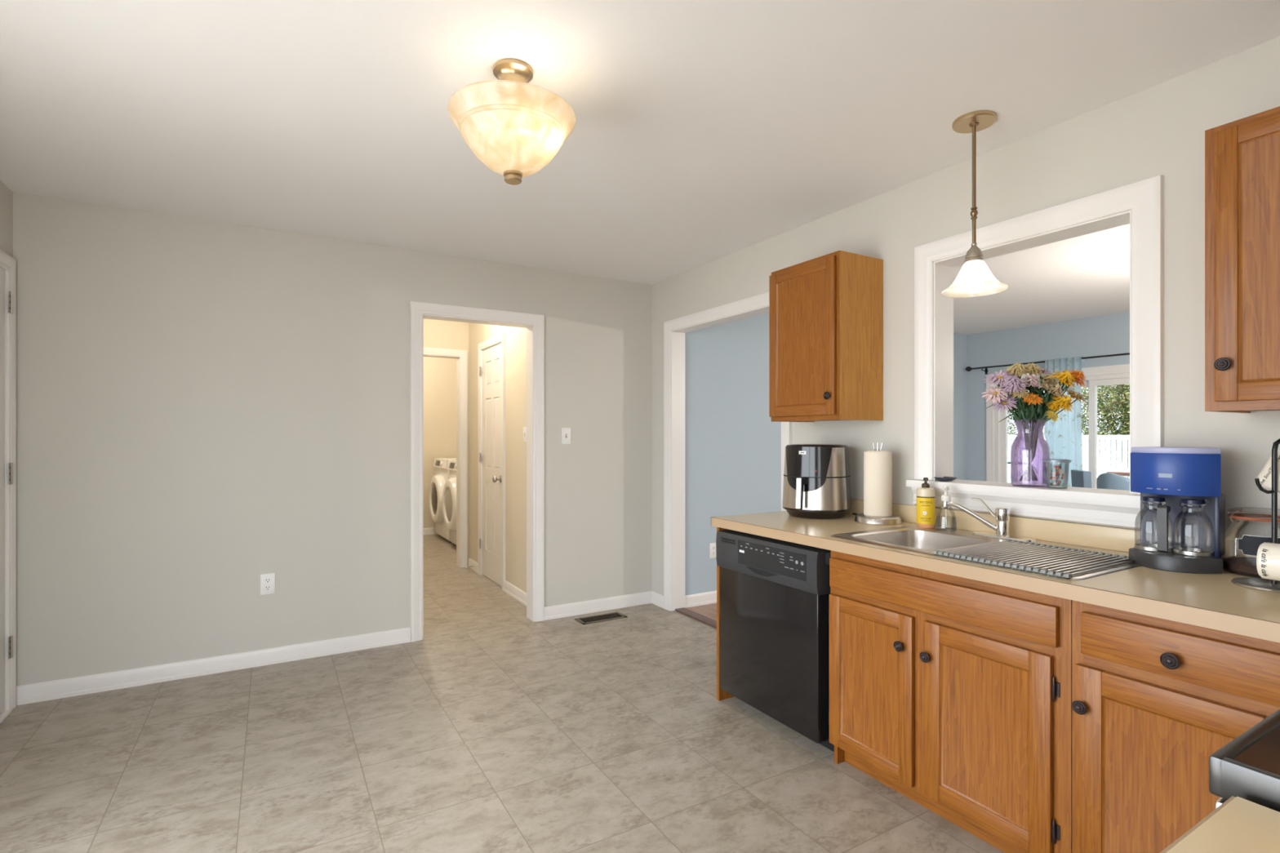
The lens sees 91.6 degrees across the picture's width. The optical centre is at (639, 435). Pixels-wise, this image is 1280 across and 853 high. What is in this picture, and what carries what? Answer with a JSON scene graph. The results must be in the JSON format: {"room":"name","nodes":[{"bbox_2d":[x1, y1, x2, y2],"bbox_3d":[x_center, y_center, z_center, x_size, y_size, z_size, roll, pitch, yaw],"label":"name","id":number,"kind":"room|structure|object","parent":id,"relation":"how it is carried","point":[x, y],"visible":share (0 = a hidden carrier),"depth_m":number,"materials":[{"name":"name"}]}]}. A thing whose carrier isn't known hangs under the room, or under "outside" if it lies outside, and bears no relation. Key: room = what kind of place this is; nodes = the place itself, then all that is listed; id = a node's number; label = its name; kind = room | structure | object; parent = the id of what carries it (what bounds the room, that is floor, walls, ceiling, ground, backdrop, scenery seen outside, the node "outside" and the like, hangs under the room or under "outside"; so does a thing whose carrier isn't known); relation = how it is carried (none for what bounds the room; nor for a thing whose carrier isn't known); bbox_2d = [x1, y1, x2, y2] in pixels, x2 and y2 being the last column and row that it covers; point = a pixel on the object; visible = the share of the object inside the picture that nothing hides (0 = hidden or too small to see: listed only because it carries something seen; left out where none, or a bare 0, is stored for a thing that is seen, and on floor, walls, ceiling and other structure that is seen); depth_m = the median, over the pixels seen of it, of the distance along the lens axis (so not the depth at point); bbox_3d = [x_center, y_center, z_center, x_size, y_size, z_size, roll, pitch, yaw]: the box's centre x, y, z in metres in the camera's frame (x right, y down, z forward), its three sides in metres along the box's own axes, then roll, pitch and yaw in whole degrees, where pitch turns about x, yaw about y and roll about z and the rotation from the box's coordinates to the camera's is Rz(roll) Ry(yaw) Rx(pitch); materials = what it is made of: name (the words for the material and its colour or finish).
{"room":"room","nodes":[
{"label":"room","id":0,"kind":"room"},
{"bbox_2d":[0,180,13,257],"bbox_3d":[-1.901,0.064,1.017,0.118,2.440,4.687,0,0,-31],"label":"wall","id":1,"kind":"structure","parent":0,"point":[6,193],"depth_m":2.89,"materials":[{"name":"grey paint"}]},
{"bbox_2d":[0,266,13,723],"bbox_3d":[-2.764,0.259,2.518,0.125,2.050,0.849,0,0,-31],"label":"door","id":2,"kind":"structure","parent":1,"relation":"in","point":[4,713],"depth_m":2.86,"materials":[{"name":"white"}]},
{"bbox_2d":[0,248,16,710],"bbox_3d":[-2.717,0.226,2.532,0.021,2.116,0.957,0,0,-31],"label":"trim","id":3,"kind":"structure","parent":1,"relation":"attached to","point":[8,263],"depth_m":2.91,"materials":[{"name":"white wood"}]},
{"bbox_2d":[13,192,652,685],"bbox_3d":[-1.505,0.064,3.906,3.705,2.440,0.118,0,0,-31],"label":"wall","id":4,"kind":"structure","parent":0,"point":[205,409],"depth_m":3.45,"materials":[{"name":"grey paint"}]},
{"bbox_2d":[16,626,410,705],"bbox_3d":[-2.203,1.240,3.414,1.803,0.088,0.017,0,0,-31],"label":"baseboard","id":5,"kind":"structure","parent":4,"relation":"attached to","point":[100,682],"depth_m":3.33,"materials":[{"name":"white wood"}]},
{"bbox_2d":[260,573,275,595],"bbox_3d":[-2.085,0.834,3.489,0.072,0.116,0.009,0,0,-31],"label":"wall outlet","id":6,"kind":"object","parent":4,"relation":"attached to","point":[267,580],"visible":1,"depth_m":3.49,"materials":[{"name":"white plastic"}]},
{"bbox_2d":[410,301,544,641],"bbox_3d":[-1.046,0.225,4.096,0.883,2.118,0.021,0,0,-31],"label":"trim","id":7,"kind":"structure","parent":4,"relation":"attached to","point":[418,309],"depth_m":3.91,"materials":[{"name":"white wood"}]},
{"bbox_2d":[561,427,570,444],"bbox_3d":[-0.521,0.005,4.409,0.072,0.116,0.017,0,0,-31],"label":"light switch","id":8,"kind":"object","parent":4,"relation":"attached to","point":[566,432],"visible":1,"depth_m":4.41,"materials":[{"name":"white plastic"}]},
{"bbox_2d":[544,591,652,620],"bbox_3d":[-0.285,1.240,4.549,0.889,0.088,0.017,0,0,-31],"label":"baseboard","id":9,"kind":"structure","parent":4,"relation":"attached to","point":[572,609],"depth_m":4.53,"materials":[{"name":"white"}]},
{"bbox_2d":[423,318,468,564],"bbox_3d":[-2.596,0.064,6.894,2.720,2.440,2.328,0,0,-31],"label":"wall","id":10,"kind":"structure","parent":0,"point":[439,373],"depth_m":8.05,"materials":[{"name":"beige paint"}]},
{"bbox_2d":[423,527,436,535],"bbox_3d":[-3.129,1.240,7.794,2.520,0.088,0.017,0,0,-31],"label":"baseboard","id":11,"kind":"structure","parent":10,"relation":"attached to","point":[431,531],"depth_m":8.04,"materials":[{"name":"white wood"}]},
{"bbox_2d":[423,346,467,567],"bbox_3d":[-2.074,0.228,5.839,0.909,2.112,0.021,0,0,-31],"label":"trim","id":12,"kind":"structure","parent":10,"relation":"attached to","point":[463,354],"depth_m":6.04,"materials":[{"name":"white wood"}]},
{"bbox_2d":[468,322,526,592],"bbox_3d":[-1.175,0.064,5.345,0.100,2.440,2.023,0,0,-31],"label":"wall","id":13,"kind":"structure","parent":0,"point":[515,337],"depth_m":5.01,"materials":[{"name":"beige paint"}]},
{"bbox_2d":[467,558,477,573],"bbox_3d":[-1.580,1.240,5.916,0.017,0.088,0.352,0,0,-31],"label":"baseboard","id":14,"kind":"structure","parent":13,"relation":"attached to","point":[471,562],"depth_m":5.92,"materials":[{"name":"white"}]},
{"bbox_2d":[479,342,502,586],"bbox_3d":[-1.286,0.248,5.466,0.168,2.072,0.637,0,0,-31],"label":"door","id":15,"kind":"structure","parent":13,"relation":"in","point":[491,357],"depth_m":5.45,"materials":[{"name":"white wood"}]},
{"bbox_2d":[477,332,505,591],"bbox_3d":[-1.305,0.219,5.447,0.021,2.130,0.735,0,0,-31],"label":"trim","id":16,"kind":"structure","parent":13,"relation":"attached to","point":[500,338],"depth_m":5.51,"materials":[{"name":"white wood"}]},
{"bbox_2d":[503,580,526,606],"bbox_3d":[-0.913,1.240,4.788,0.017,0.088,0.798,0,0,-31],"label":"baseboard","id":17,"kind":"structure","parent":13,"relation":"attached to","point":[509,588],"depth_m":4.89,"materials":[{"name":"white wood"}]},
{"bbox_2d":[0,533,1004,852],"bbox_3d":[0.536,1.314,4.790,8.270,0.060,9.200,0,0,-31],"label":"floor","id":18,"kind":"structure","parent":0,"point":[498,730],"depth_m":2.47,"materials":[{"name":"tile"}]},
{"bbox_2d":[428,457,456,542],"bbox_3d":[-2.196,0.788,7.833,0.796,0.992,0.680,0,0,-31],"label":"washing machine","id":19,"kind":"object","parent":18,"relation":"on","point":[437,482],"visible":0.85,"depth_m":7.56,"materials":[{"name":"white metal"}]},
{"bbox_2d":[442,459,456,544],"bbox_3d":[-1.830,0.788,7.213,0.796,0.992,0.680,0,0,-31],"label":"dryer","id":20,"kind":"object","parent":18,"relation":"on","point":[449,495],"visible":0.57,"depth_m":7.01,"materials":[{"name":"white metal"}]},
{"bbox_2d":[574,611,627,624],"bbox_3d":[-0.271,1.281,4.363,0.345,0.006,0.143,0,0,-31],"label":"floor vent","id":21,"kind":"object","parent":18,"relation":"in","point":[614,615],"visible":1,"depth_m":4.36,"materials":[{"name":"brown metal"}]},
{"bbox_2d":[580,613,622,622],"bbox_3d":[-0.271,1.281,4.363,0.295,0.004,0.103,0,0,-31],"label":"grille","id":22,"kind":"object","parent":21,"relation":"attached to","point":[609,616],"depth_m":4.36,"materials":[{"name":"brown"}]},
{"bbox_2d":[716,527,734,701],"bbox_3d":[0.651,0.860,3.178,0.635,0.847,0.018,0,0,-31],"label":"end panel","id":23,"kind":"object","parent":18,"relation":"on","point":[722,695],"visible":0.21,"depth_m":3.02,"materials":[{"name":"brown wood"}]},
{"bbox_2d":[715,529,834,751],"bbox_3d":[0.812,0.864,2.869,0.651,0.832,0.668,0,0,-31],"label":"dishwasher","id":24,"kind":"object","parent":18,"relation":"on","point":[775,593],"visible":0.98,"depth_m":2.65,"materials":[{"name":"black metal"}]},
{"bbox_2d":[828,550,1071,852],"bbox_3d":[1.204,0.860,2.214,0.660,0.847,0.858,0,0,-31],"label":"base cabinet","id":25,"kind":"object","parent":18,"relation":"on","point":[952,693],"visible":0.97,"depth_m":1.97,"materials":[{"name":"brown wood"}]},
{"bbox_2d":[711,511,1279,643],"bbox_3d":[1.291,0.418,1.957,0.813,0.042,2.794,0,0,-31],"label":"countertop","id":26,"kind":"structure","parent":25,"relation":"on","point":[1210,601],"depth_m":1.71,"materials":[{"name":"beige laminate"}]},
{"bbox_2d":[782,444,851,519],"bbox_3d":[0.870,0.220,3.067,0.333,0.353,0.333,0,0,-8],"label":"air fryer","id":27,"kind":"object","parent":26,"relation":"on","point":[817,485],"visible":1,"depth_m":2.93,"materials":[{"name":"black plastic"}]},
{"bbox_2d":[854,442,902,525],"bbox_3d":[1.085,0.216,2.841,0.202,0.362,0.202,0,0,-31],"label":"paper towel holder","id":28,"kind":"object","parent":26,"relation":"on","point":[894,519],"visible":0.7,"depth_m":2.77,"materials":[{"name":"silver metal"}]},
{"bbox_2d":[863,450,892,516],"bbox_3d":[1.085,0.217,2.841,0.121,0.292,0.121,0,0,-31],"label":"paper towel roll","id":29,"kind":"object","parent":28,"relation":"on","point":[877,464],"visible":0.99,"depth_m":2.79,"materials":[{"name":"beige paper"}]},
{"bbox_2d":[830,524,1140,580],"bbox_3d":[1.211,0.481,2.221,0.590,0.176,0.886,0,0,-31],"label":"sink","id":30,"kind":"object","parent":26,"relation":"in","point":[913,538],"visible":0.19,"depth_m":2.46,"materials":[{"name":"silver metal"}]},
{"bbox_2d":[851,528,994,549],"bbox_3d":[1.075,0.481,2.382,0.415,0.176,0.375,0,0,-31],"label":"basin","id":31,"kind":"object","parent":30,"relation":"in","point":[912,538],"depth_m":2.54,"materials":[{"name":"silver metal"}]},
{"bbox_2d":[916,477,935,528],"bbox_3d":[1.223,0.287,2.666,0.073,0.212,0.073,0,0,-31],"label":"soap bottle","id":32,"kind":"object","parent":30,"relation":"on","point":[926,496],"visible":1,"depth_m":2.64,"materials":[{"name":"yellow plastic"}]},
{"bbox_2d":[935,485,957,531],"bbox_3d":[1.267,0.300,2.578,0.082,0.185,0.082,0,0,-31],"label":"soap dispenser","id":33,"kind":"object","parent":30,"relation":"on","point":[945,497],"visible":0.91,"depth_m":2.58,"materials":[{"name":"clear glass"}]},
{"bbox_2d":[933,539,1134,577],"bbox_3d":[1.264,0.387,1.996,0.449,0.011,0.409,0,0,-31],"label":"dish drying rack","id":34,"kind":"object","parent":30,"relation":"on","point":[1066,562],"visible":0.95,"depth_m":1.96,"materials":[{"name":"silver metal"}]},
{"bbox_2d":[942,497,1035,542],"bbox_3d":[1.364,0.321,2.429,0.320,0.143,0.109,0,0,45],"label":"faucet","id":35,"kind":"object","parent":26,"relation":"on","point":[1002,515],"visible":1,"depth_m":2.40,"materials":[{"name":"silver metal"}]},
{"bbox_2d":[1128,446,1225,573],"bbox_3d":[1.629,0.217,1.889,0.232,0.360,0.216,0,0,-40],"label":"coffee maker","id":36,"kind":"object","parent":26,"relation":"on","point":[1180,523],"visible":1,"depth_m":1.84,"materials":[{"name":"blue plastic"}]},
{"bbox_2d":[1222,506,1279,577],"bbox_3d":[1.770,0.302,1.773,0.169,0.185,0.166,0,0,-31],"label":"glass jar","id":37,"kind":"object","parent":26,"relation":"on","point":[1248,544],"visible":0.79,"depth_m":1.78,"materials":[{"name":"glass"}]},
{"bbox_2d":[1231,438,1279,593],"bbox_3d":[1.656,0.203,1.626,0.164,0.388,0.164,0,0,-31],"label":"mug tree","id":38,"kind":"object","parent":26,"relation":"on","point":[1257,584],"visible":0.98,"depth_m":1.62,"materials":[{"name":"black metal"}]},
{"bbox_2d":[1254,453,1279,493],"bbox_3d":[1.710,0.104,1.647,0.118,0.120,0.113,0,0,-4],"label":"mug","id":39,"kind":"object","parent":38,"relation":"hanging from","point":[1264,476],"visible":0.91,"depth_m":1.65,"materials":[{"name":"beige ceramic"}]},
{"bbox_2d":[1256,542,1279,581],"bbox_3d":[1.575,0.309,1.510,0.125,0.092,0.095,0,0,-31],"label":"mug","id":40,"kind":"object","parent":38,"relation":"hanging from","point":[1268,558],"visible":1,"depth_m":1.50,"materials":[{"name":"beige ceramic"}]},
{"bbox_2d":[1071,469,1091,488],"bbox_3d":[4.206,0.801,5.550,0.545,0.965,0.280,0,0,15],"label":"dining chair","id":41,"kind":"object","parent":18,"relation":"on","point":[1080,478],"visible":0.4,"depth_m":5.54,"materials":[{"name":"blue fabric"}]},
{"bbox_2d":[1096,472,1129,490],"bbox_3d":[3.777,0.785,4.682,0.547,1.002,0.593,0,0,-1],"label":"tub chair","id":42,"kind":"object","parent":18,"relation":"on","point":[1108,480],"visible":0.16,"depth_m":4.63,"materials":[{"name":"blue fabric"}]},
{"bbox_2d":[1071,600,1279,852],"bbox_3d":[1.541,0.860,1.642,0.663,0.847,0.466,0,0,-31],"label":"base cabinet","id":43,"kind":"object","parent":18,"relation":"on","point":[1153,698],"visible":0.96,"depth_m":1.54,"materials":[{"name":"brown wood"}]},
{"bbox_2d":[1208,709,1279,812],"bbox_3d":[1.134,0.815,0.653,0.770,0.898,0.699,0,0,-31],"label":"range","id":44,"kind":"object","parent":18,"relation":"on","point":[1247,767],"visible":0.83,"depth_m":0.70,"materials":[{"name":"black"}]},
{"bbox_3d":[0.538,0.860,0.237,0.656,0.847,0.560,0,0,-31],"label":"base cabinet","id":45,"kind":"object","parent":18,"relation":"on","visible":0},
{"bbox_2d":[1160,795,1279,852],"bbox_3d":[0.521,0.418,0.244,0.682,0.042,0.629,0,0,-31],"label":"countertop","id":46,"kind":"structure","parent":45,"relation":"on","point":[1239,824],"depth_m":0.62,"materials":[{"name":"beige laminate"}]},
{"bbox_2d":[0,0,1279,334],"bbox_3d":[0.536,-1.186,4.790,8.270,0.060,9.200,0,0,-31],"label":"ceiling","id":47,"kind":"structure","parent":0,"point":[704,131],"depth_m":2.19,"materials":[{"name":"white paint"}]},
{"bbox_2d":[447,57,576,185],"bbox_3d":[-0.402,-0.979,1.970,0.396,0.355,0.396,0,0,-31],"label":"ceiling lamp","id":48,"kind":"object","parent":47,"relation":"attached to","point":[515,126],"visible":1,"depth_m":1.87,"materials":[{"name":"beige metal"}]},
{"bbox_2d":[941,110,1008,297],"bbox_3d":[1.225,-0.839,2.284,0.216,0.634,0.216,0,0,-31],"label":"pendant lamp","id":49,"kind":"object","parent":47,"relation":"hanging from","point":[975,278],"visible":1,"depth_m":2.27,"materials":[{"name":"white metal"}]},
{"bbox_2d":[675,607,716,628],"bbox_3d":[0.580,1.278,4.091,0.083,0.012,1.137,0,0,-31],"label":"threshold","id":50,"kind":"structure","parent":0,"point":[684,611],"depth_m":4.36,"materials":[{"name":"brown wood"}]},
{"bbox_2d":[684,312,781,595],"bbox_3d":[0.821,0.064,5.140,1.385,2.440,0.362,0,0,-31],"label":"wall","id":51,"kind":"structure","parent":0,"point":[733,444],"depth_m":4.83,"materials":[{"name":"blue paint"}]},
{"bbox_2d":[684,591,716,608],"bbox_3d":[0.919,1.240,4.978,1.380,0.088,0.017,0,0,-31],"label":"baseboard","id":52,"kind":"structure","parent":51,"relation":"attached to","point":[708,597],"depth_m":4.70,"materials":[{"name":"white wood"}]},
{"bbox_2d":[709,542,715,558],"bbox_3d":[0.564,0.884,4.773,0.072,0.116,0.009,0,0,-31],"label":"wall outlet","id":53,"kind":"object","parent":51,"relation":"attached to","point":[713,545],"visible":0.92,"depth_m":4.76,"materials":[{"name":"white plastic"}]},
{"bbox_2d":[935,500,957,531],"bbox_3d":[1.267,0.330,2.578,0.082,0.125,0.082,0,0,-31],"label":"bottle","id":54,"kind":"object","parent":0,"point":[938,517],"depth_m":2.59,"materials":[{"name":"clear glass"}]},
{"bbox_2d":[953,333,967,479],"bbox_3d":[2.542,0.064,6.524,2.988,2.440,0.118,0,0,-31],"label":"wall","id":55,"kind":"structure","parent":0,"point":[960,341],"depth_m":7.12,"materials":[{"name":"grey"}]},
{"bbox_2d":[652,36,1279,595],"bbox_3d":[1.250,0.064,2.887,0.060,2.440,4.441,0,0,-31],"label":"wall","id":56,"kind":"structure","parent":0,"point":[1157,130],"depth_m":2.34,"materials":[{"name":"grey paint"}]},
{"bbox_2d":[651,591,663,608],"bbox_3d":[0.139,1.240,4.689,0.017,0.088,0.175,0,0,-31],"label":"baseboard","id":57,"kind":"structure","parent":56,"relation":"attached to","point":[657,598],"depth_m":4.69,"materials":[{"name":"white wood"}]},
{"bbox_2d":[671,305,768,611],"bbox_3d":[0.572,0.257,4.087,0.121,2.054,1.165,0,0,-31],"label":"trim","id":58,"kind":"structure","parent":56,"relation":"attached to","point":[677,336],"depth_m":4.57,"materials":[{"name":"white"}]},
{"bbox_2d":[663,292,791,610],"bbox_3d":[0.513,0.223,4.052,0.021,2.122,1.301,0,0,-31],"label":"trim","id":59,"kind":"structure","parent":56,"relation":"attached to","point":[761,300],"depth_m":4.55,"materials":[{"name":"white wood"}]},
{"bbox_2d":[768,250,883,422],"bbox_3d":[0.896,-0.454,3.084,0.344,0.768,0.460,0,0,-31],"label":"upper cabinet","id":60,"kind":"object","parent":56,"relation":"attached to","point":[826,311],"visible":1,"depth_m":2.93,"materials":[{"name":"brown wood"}]},
{"bbox_2d":[906,479,1140,505],"bbox_3d":[1.536,0.216,2.455,0.217,0.030,0.963,0,0,-31],"label":"trim","id":61,"kind":"structure","parent":56,"relation":"attached to","point":[1096,495],"depth_m":2.35,"materials":[{"name":"white wood"}]},
{"bbox_2d":[1010,419,1049,487],"bbox_3d":[1.544,0.070,2.464,0.132,0.262,0.132,0,0,-31],"label":"vase","id":62,"kind":"object","parent":61,"relation":"on","point":[1045,446],"visible":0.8,"depth_m":2.45,"materials":[{"name":"purple glass"}]},
{"bbox_2d":[981,386,1038,480],"bbox_3d":[1.462,-0.007,2.443,0.220,0.378,0.081,0,0,8],"label":"flower","id":63,"kind":"object","parent":62,"relation":"in","point":[995,393],"visible":0.98,"depth_m":2.45,"materials":[{"name":"pink plant"}]},
{"bbox_2d":[982,369,1037,480],"bbox_3d":[1.462,-0.040,2.451,0.202,0.443,0.093,0,0,17],"label":"flower","id":64,"kind":"object","parent":62,"relation":"in","point":[999,377],"visible":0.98,"depth_m":2.46,"materials":[{"name":"purple plant"}]},
{"bbox_2d":[991,394,1035,480],"bbox_3d":[1.478,0.009,2.440,0.180,0.345,0.076,0,0,5],"label":"flower","id":65,"kind":"object","parent":62,"relation":"in","point":[1007,404],"visible":0.85,"depth_m":2.44,"materials":[{"name":"purple plant"}]},
{"bbox_2d":[999,375,1034,480],"bbox_3d":[1.489,-0.026,2.442,0.164,0.416,0.091,0,0,-31],"label":"flower","id":66,"kind":"object","parent":62,"relation":"in","point":[1015,383],"visible":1,"depth_m":2.41,"materials":[{"name":"purple plant"}]},
{"bbox_2d":[1004,362,1033,480],"bbox_3d":[1.498,-0.053,2.473,0.089,0.468,0.089,0,0,-31],"label":"flower","id":67,"kind":"object","parent":62,"relation":"in","point":[1018,368],"visible":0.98,"depth_m":2.46,"materials":[{"name":"brown plant"}]},
{"bbox_2d":[1009,388,1031,476],"bbox_3d":[1.506,-0.003,2.435,0.136,0.369,0.062,0,0,-31],"label":"flower","id":68,"kind":"object","parent":62,"relation":"in","point":[1020,393],"visible":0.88,"depth_m":2.41,"materials":[{"name":"brown plant"}]},
{"bbox_2d":[986,374,1071,423],"bbox_3d":[1.525,-0.142,2.458,0.310,0.203,0.152,0,0,-5],"label":"greenery","id":69,"kind":"object","parent":62,"relation":"in","point":[1030,410],"visible":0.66,"depth_m":2.43,"materials":[{"name":"green plant"}]},
{"bbox_2d":[1021,392,1043,462],"bbox_3d":[1.528,0.005,2.420,0.096,0.352,0.076,0,0,-31],"label":"flower","id":70,"kind":"object","parent":62,"relation":"in","point":[1031,398],"visible":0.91,"depth_m":2.41,"materials":[{"name":"orange plant"}]},
{"bbox_2d":[1022,363,1042,480],"bbox_3d":[1.559,-0.053,2.482,0.084,0.469,0.086,0,0,28],"label":"flower","id":71,"kind":"object","parent":62,"relation":"in","point":[1033,368],"visible":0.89,"depth_m":2.46,"materials":[{"name":"brown plant"}]},
{"bbox_2d":[1022,374,1043,480],"bbox_3d":[1.529,-0.027,2.436,0.078,0.417,0.068,0,0,-7],"label":"flower","id":72,"kind":"object","parent":62,"relation":"in","point":[1032,379],"visible":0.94,"depth_m":2.42,"materials":[{"name":"pink plant"}]},
{"bbox_2d":[1028,379,1053,477],"bbox_3d":[1.572,-0.023,2.447,0.082,0.408,0.076,0,0,-31],"label":"flower","id":73,"kind":"object","parent":62,"relation":"in","point":[1045,384],"visible":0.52,"depth_m":2.45,"materials":[{"name":"beige plant"}]},
{"bbox_2d":[1025,373,1058,480],"bbox_3d":[1.598,-0.032,2.454,0.127,0.426,0.076,0,0,-21],"label":"flower","id":74,"kind":"object","parent":62,"relation":"in","point":[1050,380],"visible":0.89,"depth_m":2.45,"materials":[{"name":"brown plant"}]},
{"bbox_2d":[1024,383,1064,480],"bbox_3d":[1.593,-0.009,2.434,0.132,0.382,0.080,0,0,-1],"label":"flower","id":75,"kind":"object","parent":62,"relation":"in","point":[1057,390],"visible":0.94,"depth_m":2.42,"materials":[{"name":"beige plant"}]},
{"bbox_2d":[1030,409,1059,463],"bbox_3d":[1.571,0.041,2.435,0.056,0.281,0.114,0,0,-31],"label":"flower","id":76,"kind":"object","parent":62,"relation":"in","point":[1052,415],"visible":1,"depth_m":2.40,"materials":[{"name":"yellow plant"}]},
{"bbox_2d":[1032,400,1060,453],"bbox_3d":[1.571,0.023,2.427,0.117,0.316,0.056,0,0,26],"label":"flower","id":77,"kind":"object","parent":62,"relation":"in","point":[1052,406],"visible":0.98,"depth_m":2.40,"materials":[{"name":"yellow plant"}]},
{"bbox_2d":[1023,393,1073,480],"bbox_3d":[1.595,0.010,2.420,0.165,0.343,0.081,0,0,12],"label":"flower","id":78,"kind":"object","parent":62,"relation":"in","point":[1064,402],"visible":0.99,"depth_m":2.40,"materials":[{"name":"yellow plant"}]},
{"bbox_2d":[1022,369,1075,480],"bbox_3d":[1.613,-0.037,2.431,0.186,0.437,0.090,0,0,-2],"label":"flower","id":79,"kind":"object","parent":62,"relation":"in","point":[1063,376],"visible":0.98,"depth_m":2.41,"materials":[{"name":"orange plant"}]},
{"bbox_2d":[1020,387,1081,480],"bbox_3d":[1.633,-0.004,2.449,0.247,0.372,0.079,0,0,-10],"label":"flower","id":80,"kind":"object","parent":62,"relation":"in","point":[1073,394],"visible":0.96,"depth_m":2.45,"materials":[{"name":"orange plant"}]},
{"bbox_2d":[1018,390,1087,480],"bbox_3d":[1.646,0.000,2.459,0.292,0.364,0.066,0,0,-12],"label":"flower","id":81,"kind":"object","parent":62,"relation":"in","point":[1082,397],"visible":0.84,"depth_m":2.47,"materials":[{"name":"brown plant"}]},
{"bbox_2d":[1029,368,1086,464],"bbox_3d":[1.638,-0.041,2.441,0.253,0.446,0.096,0,0,-9],"label":"flower","id":82,"kind":"object","parent":62,"relation":"in","point":[1077,375],"visible":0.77,"depth_m":2.44,"materials":[{"name":"orange plant"}]},
{"bbox_2d":[1042,459,1071,488],"bbox_3d":[1.585,0.147,2.369,0.089,0.108,0.089,0,0,-31],"label":"glass tumbler","id":83,"kind":"object","parent":61,"relation":"on","point":[1066,468],"visible":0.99,"depth_m":2.35,"materials":[{"name":"grey"}]},
{"bbox_2d":[1049,465,1063,485],"bbox_3d":[1.586,0.154,2.367,0.057,0.079,0.059,0,0,-31],"label":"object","id":84,"kind":"object","parent":83,"relation":"in","point":[1056,470],"visible":0.97,"depth_m":2.36,"materials":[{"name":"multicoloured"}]},
{"bbox_2d":[911,486,1140,528],"bbox_3d":[1.471,0.275,2.420,0.034,0.088,0.918,0,0,-31],"label":"trim","id":85,"kind":"structure","parent":56,"relation":"attached to","point":[1091,513],"depth_m":2.32,"materials":[{"name":"white"}]},
{"bbox_2d":[932,210,1134,494],"bbox_3d":[1.540,-0.284,2.464,0.135,0.976,0.751,0,0,-31],"label":"trim","id":86,"kind":"structure","parent":56,"relation":"attached to","point":[943,268],"depth_m":2.75,"materials":[{"name":"white wood"}]},
{"bbox_2d":[914,175,1164,494],"bbox_3d":[1.476,-0.326,2.425,0.021,1.050,0.909,0,0,-31],"label":"trim","id":87,"kind":"structure","parent":56,"relation":"attached to","point":[1144,199],"depth_m":2.13,"materials":[{"name":"white"}]},
{"bbox_2d":[846,498,1257,558],"bbox_3d":[1.634,0.358,2.157,0.020,0.078,2.789,0,0,-31],"label":"backsplash","id":88,"kind":"structure","parent":56,"relation":"attached to","point":[1116,539],"depth_m":2.33,"materials":[{"name":"beige laminate"}]},
{"bbox_2d":[1204,106,1279,413],"bbox_3d":[1.780,-0.453,1.589,0.344,0.774,0.450,0,0,-31],"label":"upper cabinet","id":89,"kind":"object","parent":56,"relation":"attached to","point":[1242,155],"visible":1,"depth_m":1.64,"materials":[{"name":"brown wood"}]},
{"bbox_2d":[967,311,1129,481],"bbox_3d":[5.062,0.064,5.120,0.120,2.440,5.100,0,0,-31],"label":"wall","id":90,"kind":"structure","parent":0,"point":[1109,334],"depth_m":6.60,"materials":[{"name":"blue paint"}]},
{"bbox_2d":[964,352,1129,374],"bbox_3d":[4.383,-0.732,6.036,0.115,0.100,2.525,0,0,-31],"label":"curtain rod","id":91,"kind":"object","parent":90,"relation":"attached to","point":[968,368],"visible":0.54,"depth_m":6.54,"materials":[{"name":"black metal"}]},
{"bbox_2d":[1044,356,1084,486],"bbox_3d":[4.218,0.238,6.200,0.092,2.012,0.335,0,0,-31],"label":"curtain","id":92,"kind":"object","parent":91,"relation":"hanging from","point":[1063,436],"visible":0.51,"depth_m":6.17,"materials":[{"name":"white fabric"}]},
{"bbox_2d":[986,364,1129,481],"bbox_3d":[4.413,0.309,6.078,0.021,1.950,2.090,0,0,-31],"label":"trim","id":93,"kind":"structure","parent":90,"relation":"attached to","point":[1125,368],"depth_m":6.91,"materials":[{"name":"white wood"}]},
{"bbox_2d":[994,373,1129,488],"bbox_3d":[4.469,0.349,6.112,0.110,1.870,1.930,0,0,-31],"label":"door","id":94,"kind":"structure","parent":90,"relation":"in","point":[1092,382],"depth_m":6.11,"materials":[{"name":"white wood"}]},
{"label":"outside","id":95,"kind":"structure","parent":0,"visible":0},
{"bbox_3d":[18.813,1.784,16.937,35.400,0.100,70.000,0,0,-31],"label":"ground","id":96,"kind":"structure","parent":95,"visible":0},
{"bbox_2d":[1007,391,1044,445],"bbox_3d":[9.530,-0.492,16.714,3.019,4.462,3.012,0,0,13],"label":"tree","id":97,"kind":"object","parent":96,"relation":"on","point":[1008,412],"visible":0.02,"depth_m":16.21,"materials":[{"name":"green plant"}]},
{"bbox_2d":[1007,435,1129,484],"bbox_3d":[7.510,0.844,13.124,0.120,1.780,13.066,0,0,-31],"label":"vinyl fence","id":98,"kind":"object","parent":96,"relation":"on","point":[1103,441],"visible":0.02,"depth_m":11.49,"materials":[{"name":"white plastic"}]},
{"bbox_2d":[1035,384,1129,477],"bbox_3d":[10.466,-0.473,13.328,3.569,4.423,2.666,0,0,22],"label":"tree","id":99,"kind":"object","parent":96,"relation":"on","point":[1122,392],"visible":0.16,"depth_m":13.12,"materials":[{"name":"green plant"}]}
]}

